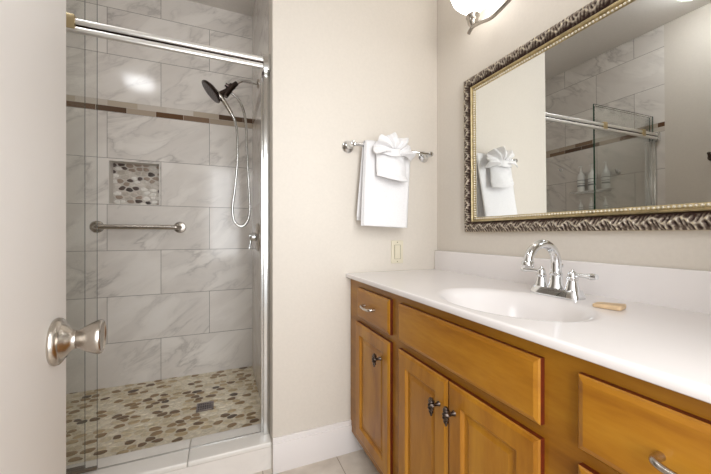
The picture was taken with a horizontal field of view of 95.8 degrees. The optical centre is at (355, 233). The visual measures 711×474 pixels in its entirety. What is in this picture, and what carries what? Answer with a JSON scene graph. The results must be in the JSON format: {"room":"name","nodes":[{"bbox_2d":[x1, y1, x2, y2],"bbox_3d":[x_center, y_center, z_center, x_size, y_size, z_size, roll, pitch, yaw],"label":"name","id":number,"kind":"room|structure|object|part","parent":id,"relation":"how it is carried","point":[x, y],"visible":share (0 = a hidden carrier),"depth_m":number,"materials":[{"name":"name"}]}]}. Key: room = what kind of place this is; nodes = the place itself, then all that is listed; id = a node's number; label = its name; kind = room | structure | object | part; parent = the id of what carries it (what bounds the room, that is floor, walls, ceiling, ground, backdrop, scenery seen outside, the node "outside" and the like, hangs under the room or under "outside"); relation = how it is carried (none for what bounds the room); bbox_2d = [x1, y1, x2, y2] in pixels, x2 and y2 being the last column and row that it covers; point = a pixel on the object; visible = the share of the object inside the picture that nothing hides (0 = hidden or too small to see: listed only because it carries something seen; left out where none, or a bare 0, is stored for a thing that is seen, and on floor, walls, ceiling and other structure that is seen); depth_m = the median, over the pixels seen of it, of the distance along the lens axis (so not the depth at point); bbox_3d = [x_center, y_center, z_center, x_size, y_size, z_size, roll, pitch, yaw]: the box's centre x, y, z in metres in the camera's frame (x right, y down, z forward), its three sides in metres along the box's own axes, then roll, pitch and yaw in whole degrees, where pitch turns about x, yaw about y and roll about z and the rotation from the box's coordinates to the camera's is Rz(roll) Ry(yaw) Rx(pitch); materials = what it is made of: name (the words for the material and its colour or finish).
{"room":"bathroom","nodes":[
{"label":"bathroom","id":0,"kind":"room"},
{"bbox_2d":[66,0,251,393],"bbox_3d":[-1.465,-0.290,2.271,1.760,2.780,0.121,0,0,-23],"label":"wall","id":1,"kind":"structure","parent":0,"point":[172,304],"depth_m":2.25,"materials":[{"name":"tile"}]},
{"bbox_2d":[89,221,185,232],"bbox_3d":[-1.460,-0.047,2.168,0.560,0.080,0.074,0,0,-23],"label":"grab bar","id":2,"kind":"object","parent":1,"relation":"attached to","point":[179,227],"visible":0.94,"depth_m":2.13,"materials":[{"name":"silver metal"}]},
{"bbox_2d":[66,366,260,465],"bbox_3d":[-1.271,1.058,1.724,1.458,0.083,1.040,0,0,-23],"label":"floor","id":3,"kind":"structure","parent":0,"point":[138,416],"depth_m":1.83,"materials":[{"name":"tile"}]},
{"bbox_2d":[196,401,213,412],"bbox_3d":[-0.886,1.016,1.895,0.092,0.007,0.092,0,0,-23],"label":"floor drain","id":4,"kind":"object","parent":3,"relation":"on","point":[205,406],"visible":1,"depth_m":1.89,"materials":[{"name":"silver metal"}]},
{"bbox_2d":[188,0,253,15],"bbox_3d":[-0.572,-1.720,1.165,2.558,0.080,3.010,0,0,-23],"label":"ceiling","id":5,"kind":"structure","parent":0,"point":[245,7],"depth_m":2.35,"materials":[{"name":"paint"}]},
{"bbox_2d":[252,0,268,401],"bbox_3d":[-0.515,-0.290,2.042,0.182,2.780,1.034,0,0,-23],"label":"wall","id":6,"kind":"structure","parent":0,"point":[260,17],"depth_m":2.12,"materials":[{"name":"tile"}]},
{"bbox_2d":[202,79,258,226],"bbox_3d":[-0.757,-0.515,1.960,0.328,0.950,0.144,0,0,-23],"label":"shower","id":7,"kind":"object","parent":6,"relation":"attached to","point":[214,94],"visible":1,"depth_m":1.98,"materials":[{"name":"silver metal"}]},
{"bbox_3d":[-0.865,-0.844,1.915,0.093,0.101,0.134,0,0,-23],"label":"spray plate","id":8,"kind":"part","parent":7,"relation":"part of","materials":[{"name":"grey plastic"}]},
{"bbox_3d":[-0.805,-0.803,1.942,0.123,0.142,0.042,0,0,-23],"label":"handle","id":9,"kind":"part","parent":7,"relation":"part of","materials":[{"name":"silver metal"}]},
{"bbox_3d":[-0.686,-0.945,2.021,0.147,0.055,0.023,0,0,-30],"label":"shower arm","id":10,"kind":"part","parent":7,"relation":"part of","materials":[{"name":"silver metal"}]},
{"bbox_2d":[248,223,259,250],"bbox_3d":[-0.657,0.020,2.066,0.062,0.180,0.180,0,0,-23],"label":"shower valve","id":11,"kind":"object","parent":6,"relation":"attached to","point":[255,236],"visible":0.98,"depth_m":2.04,"materials":[{"name":"silver metal"}]},
{"bbox_3d":[-0.636,0.020,2.075,0.016,0.180,0.180,0,0,-23],"label":"plate","id":12,"kind":"part","parent":11,"relation":"part of","materials":[{"name":"silver metal"}]},
{"bbox_2d":[253,449,379,473],"bbox_3d":[-0.194,1.070,0.255,2.558,0.060,2.420,0,0,-23],"label":"floor","id":13,"kind":"structure","parent":0,"point":[357,462],"depth_m":1.43,"materials":[{"name":"beige tile"}]},
{"bbox_2d":[66,423,271,473],"bbox_3d":[-1.069,0.980,1.221,1.445,0.121,0.168,0,0,-23],"label":"shower curb","id":14,"kind":"object","parent":13,"relation":"on","point":[250,454],"visible":0.84,"depth_m":1.36,"materials":[{"name":"stone"}]},
{"bbox_2d":[66,18,270,471],"bbox_3d":[-1.067,-0.015,1.215,1.444,1.869,0.087,0,0,-23],"label":"shower door frame","id":15,"kind":"structure","parent":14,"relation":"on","point":[84,27],"depth_m":1.45,"materials":[{"name":"silver metal"}]},
{"bbox_2d":[66,0,97,473],"bbox_3d":[-1.355,-0.019,1.081,0.780,1.862,0.050,0,0,-23],"label":"sliding shower door","id":16,"kind":"structure","parent":15,"relation":"attached to","point":[70,18],"depth_m":1.25,"materials":[{"name":"clear glass"}]},
{"bbox_3d":[-1.363,-0.024,1.098,0.780,1.853,0.008,0,0,-23],"label":"glass pane","id":17,"kind":"part","parent":16,"relation":"part of","materials":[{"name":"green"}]},
{"bbox_3d":[-1.069,-0.776,1.188,1.416,0.053,0.018,0,0,-23],"label":"rail","id":18,"kind":"part","parent":15,"relation":"part of","materials":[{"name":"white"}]},
{"bbox_2d":[351,279,710,473],"bbox_3d":[0.465,0.624,0.959,0.557,0.832,1.454,0,0,-23],"label":"vanity cabinet","id":19,"kind":"object","parent":13,"relation":"on","point":[434,391],"visible":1,"depth_m":0.72,"materials":[{"name":"brown wood"}]},
{"bbox_3d":[0.044,0.301,1.302,0.030,0.015,0.101,0,0,-23],"label":"drawer pull","id":20,"kind":"part","parent":19,"relation":"part of","materials":[{"name":"silver metal"}]},
{"bbox_3d":[0.066,0.646,1.307,0.017,0.508,0.318,0,0,-23],"label":"door","id":21,"kind":"part","parent":19,"relation":"part of","materials":[{"name":"brown wood"}]},
{"bbox_3d":[0.071,0.301,1.297,0.017,0.129,0.296,0,0,-23],"label":"drawer","id":22,"kind":"part","parent":19,"relation":"part of","materials":[{"name":"brown wood"}]},
{"bbox_3d":[0.078,0.474,1.210,0.036,0.051,0.023,0,0,-23],"label":"knob","id":23,"kind":"part","parent":19,"relation":"part of","materials":[{"name":"grey metal"}]},
{"bbox_3d":[0.201,0.646,0.984,0.017,0.508,0.262,0,0,-23],"label":"door","id":24,"kind":"part","parent":19,"relation":"part of","materials":[{"name":"brown wood"}]},
{"bbox_3d":[0.214,0.472,0.883,0.036,0.051,0.023,0,0,-23],"label":"knob","id":25,"kind":"part","parent":19,"relation":"part of","materials":[{"name":"grey metal"}]},
{"bbox_3d":[0.238,0.467,0.825,0.036,0.051,0.023,0,0,-23],"label":"knob","id":26,"kind":"part","parent":19,"relation":"part of","materials":[{"name":"grey metal"}]},
{"bbox_3d":[0.253,0.301,0.859,0.017,0.128,0.532,0,0,-23],"label":"false drawer","id":27,"kind":"part","parent":19,"relation":"part of","materials":[{"name":"brown wood"}]},
{"bbox_3d":[0.304,0.646,0.737,0.017,0.508,0.267,0,0,-23],"label":"door","id":28,"kind":"part","parent":19,"relation":"part of","materials":[{"name":"brown wood"}]},
{"bbox_2d":[346,250,710,403],"bbox_3d":[0.483,0.201,0.954,0.531,0.226,1.480,0,0,-23],"label":"countertop","id":29,"kind":"structure","parent":19,"relation":"on","point":[662,336],"depth_m":0.81,"materials":[{"name":"white stone"}]},
{"bbox_2d":[520,240,598,300],"bbox_3d":[0.605,0.103,0.973,0.188,0.171,0.188,0,0,26],"label":"faucet","id":30,"kind":"object","parent":29,"relation":"on","point":[556,288],"visible":1,"depth_m":0.96,"materials":[{"name":"silver metal"}]},
{"bbox_3d":[0.579,0.118,1.059,0.020,0.018,0.071,0,0,-23],"label":"lever","id":31,"kind":"part","parent":30,"relation":"part of","materials":[{"name":"silver metal"}]},
{"bbox_3d":[0.595,0.135,1.029,0.041,0.066,0.041,0,0,-23],"label":"handle","id":32,"kind":"part","parent":30,"relation":"part of","materials":[{"name":"silver metal"}]},
{"bbox_3d":[0.561,0.093,0.962,0.162,0.151,0.048,0,0,-23],"label":"spout","id":33,"kind":"part","parent":30,"relation":"part of","materials":[{"name":"silver metal"}]},
{"bbox_3d":[0.614,0.175,0.984,0.060,0.025,0.154,0,0,-23],"label":"plate","id":34,"kind":"part","parent":30,"relation":"part of","materials":[{"name":"silver metal"}]},
{"bbox_3d":[0.633,0.135,0.938,0.041,0.066,0.041,0,0,-23],"label":"handle","id":35,"kind":"part","parent":30,"relation":"part of","materials":[{"name":"silver metal"}]},
{"bbox_3d":[0.643,0.118,0.905,0.020,0.018,0.071,0,0,-23],"label":"lever","id":36,"kind":"part","parent":30,"relation":"part of","materials":[{"name":"silver metal"}]},
{"bbox_2d":[593,302,625,310],"bbox_3d":[0.641,0.181,0.814,0.048,0.013,0.060,0,0,-37],"label":"soap bar","id":37,"kind":"object","parent":29,"relation":"on","point":[605,305],"visible":1,"depth_m":0.80,"materials":[{"name":"beige wax"}]},
{"bbox_3d":[0.445,0.510,0.397,0.017,0.236,0.330,0,0,-23],"label":"drawer","id":38,"kind":"part","parent":19,"relation":"part of","materials":[{"name":"brown wood"}]},
{"bbox_3d":[0.445,0.300,0.397,0.017,0.127,0.330,0,0,-23],"label":"drawer","id":39,"kind":"part","parent":19,"relation":"part of","materials":[{"name":"brown wood"}]},
{"bbox_3d":[0.422,0.305,0.394,0.030,0.015,0.101,0,0,-23],"label":"drawer pull","id":40,"kind":"part","parent":19,"relation":"part of","materials":[{"name":"silver metal"}]},
{"bbox_2d":[269,0,436,470],"bbox_3d":[0.016,-0.320,1.632,0.874,2.720,0.130,0,0,-23],"label":"wall","id":41,"kind":"structure","parent":0,"point":[359,71],"depth_m":1.51,"materials":[{"name":"beige paint"}]},
{"bbox_2d":[273,419,362,473],"bbox_3d":[-0.159,0.965,1.481,0.435,0.150,0.016,0,0,-23],"label":"baseboard","id":42,"kind":"structure","parent":41,"relation":"attached to","point":[306,447],"depth_m":1.46,"materials":[{"name":"white paint"}]},
{"bbox_2d":[342,140,432,162],"bbox_3d":[0.176,-0.412,1.586,0.489,0.068,0.079,0,0,-23],"label":"towel bar","id":43,"kind":"object","parent":41,"relation":"attached to","point":[347,146],"visible":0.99,"depth_m":1.53,"materials":[{"name":"silver metal"}]},
{"bbox_3d":[-0.022,-0.416,1.503,0.060,0.060,0.079,0,0,-23],"label":"post","id":44,"kind":"part","parent":43,"relation":"part of","materials":[{"name":"silver metal"}]},
{"bbox_2d":[357,140,410,227],"bbox_3d":[0.143,-0.235,1.528,0.277,0.414,0.091,0,0,-23],"label":"bath towel","id":45,"kind":"object","parent":43,"relation":"hanging from","point":[382,202],"visible":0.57,"depth_m":1.49,"materials":[{"name":"white fabric"}]},
{"bbox_2d":[373,132,415,181],"bbox_3d":[0.179,-0.353,1.481,0.218,0.225,0.071,0,0,-23],"label":"washcloth","id":46,"kind":"object","parent":45,"relation":"hanging from","point":[390,150],"visible":1,"depth_m":1.46,"materials":[{"name":"white fabric"}]},
{"bbox_3d":[0.374,-0.408,1.668,0.060,0.060,0.079,0,0,-23],"label":"post","id":47,"kind":"part","parent":43,"relation":"part of","materials":[{"name":"silver metal"}]},
{"bbox_2d":[391,240,402,262],"bbox_3d":[0.213,0.091,1.638,0.068,0.116,0.011,0,0,-23],"label":"wall switch","id":48,"kind":"object","parent":41,"relation":"attached to","point":[396,245],"visible":1,"depth_m":1.63,"materials":[{"name":"beige plastic"}]},
{"bbox_2d":[437,0,710,270],"bbox_3d":[0.790,-0.320,1.063,0.120,2.720,1.776,0,0,-23],"label":"wall","id":49,"kind":"structure","parent":0,"point":[461,55],"depth_m":1.36,"materials":[{"name":"beige paint"}]},
{"bbox_2d":[451,0,511,34],"bbox_3d":[0.641,-0.925,0.982,0.220,0.200,0.958,0,0,-23],"label":"vanity light","id":50,"kind":"object","parent":49,"relation":"attached to","point":[472,9],"visible":1,"depth_m":1.31,"materials":[{"name":"silver metal"}]},
{"bbox_3d":[0.485,-0.965,1.328,0.198,0.121,0.198,0,0,-23],"label":"lamp shade","id":51,"kind":"part","parent":50,"relation":"part of","materials":[{"name":"white glass"}]},
{"bbox_2d":[435,250,710,313],"bbox_3d":[0.719,0.141,1.052,0.020,0.106,1.480,0,0,-23],"label":"backsplash","id":52,"kind":"structure","parent":49,"relation":"attached to","point":[684,289],"depth_m":0.94,"materials":[{"name":"white stone"}]},
{"bbox_2d":[463,0,710,231],"bbox_3d":[0.730,-0.363,0.997,0.042,0.708,1.126,0,0,-23],"label":"wall mirror","id":53,"kind":"object","parent":49,"relation":"attached to","point":[601,120],"visible":1,"depth_m":0.98,"materials":[{"name":"silver metal"}]},
{"bbox_3d":[-0.017,-0.320,-0.170,2.318,2.720,0.120,0,0,-23],"label":"wall","id":54,"kind":"structure","parent":0,"visible":0},
{"bbox_2d":[0,0,106,473],"bbox_3d":[-0.282,0.019,0.191,0.092,2.018,0.751,0,0,-28],"label":"door","id":55,"kind":"structure","parent":54,"relation":"in","point":[36,337],"depth_m":0.41,"materials":[{"name":"white paint"}]},
{"bbox_3d":[-0.430,0.158,0.477,0.026,0.069,0.069,0,0,-28],"label":"knob","id":56,"kind":"part","parent":55,"relation":"part of","materials":[{"name":"silver metal"}]}
]}

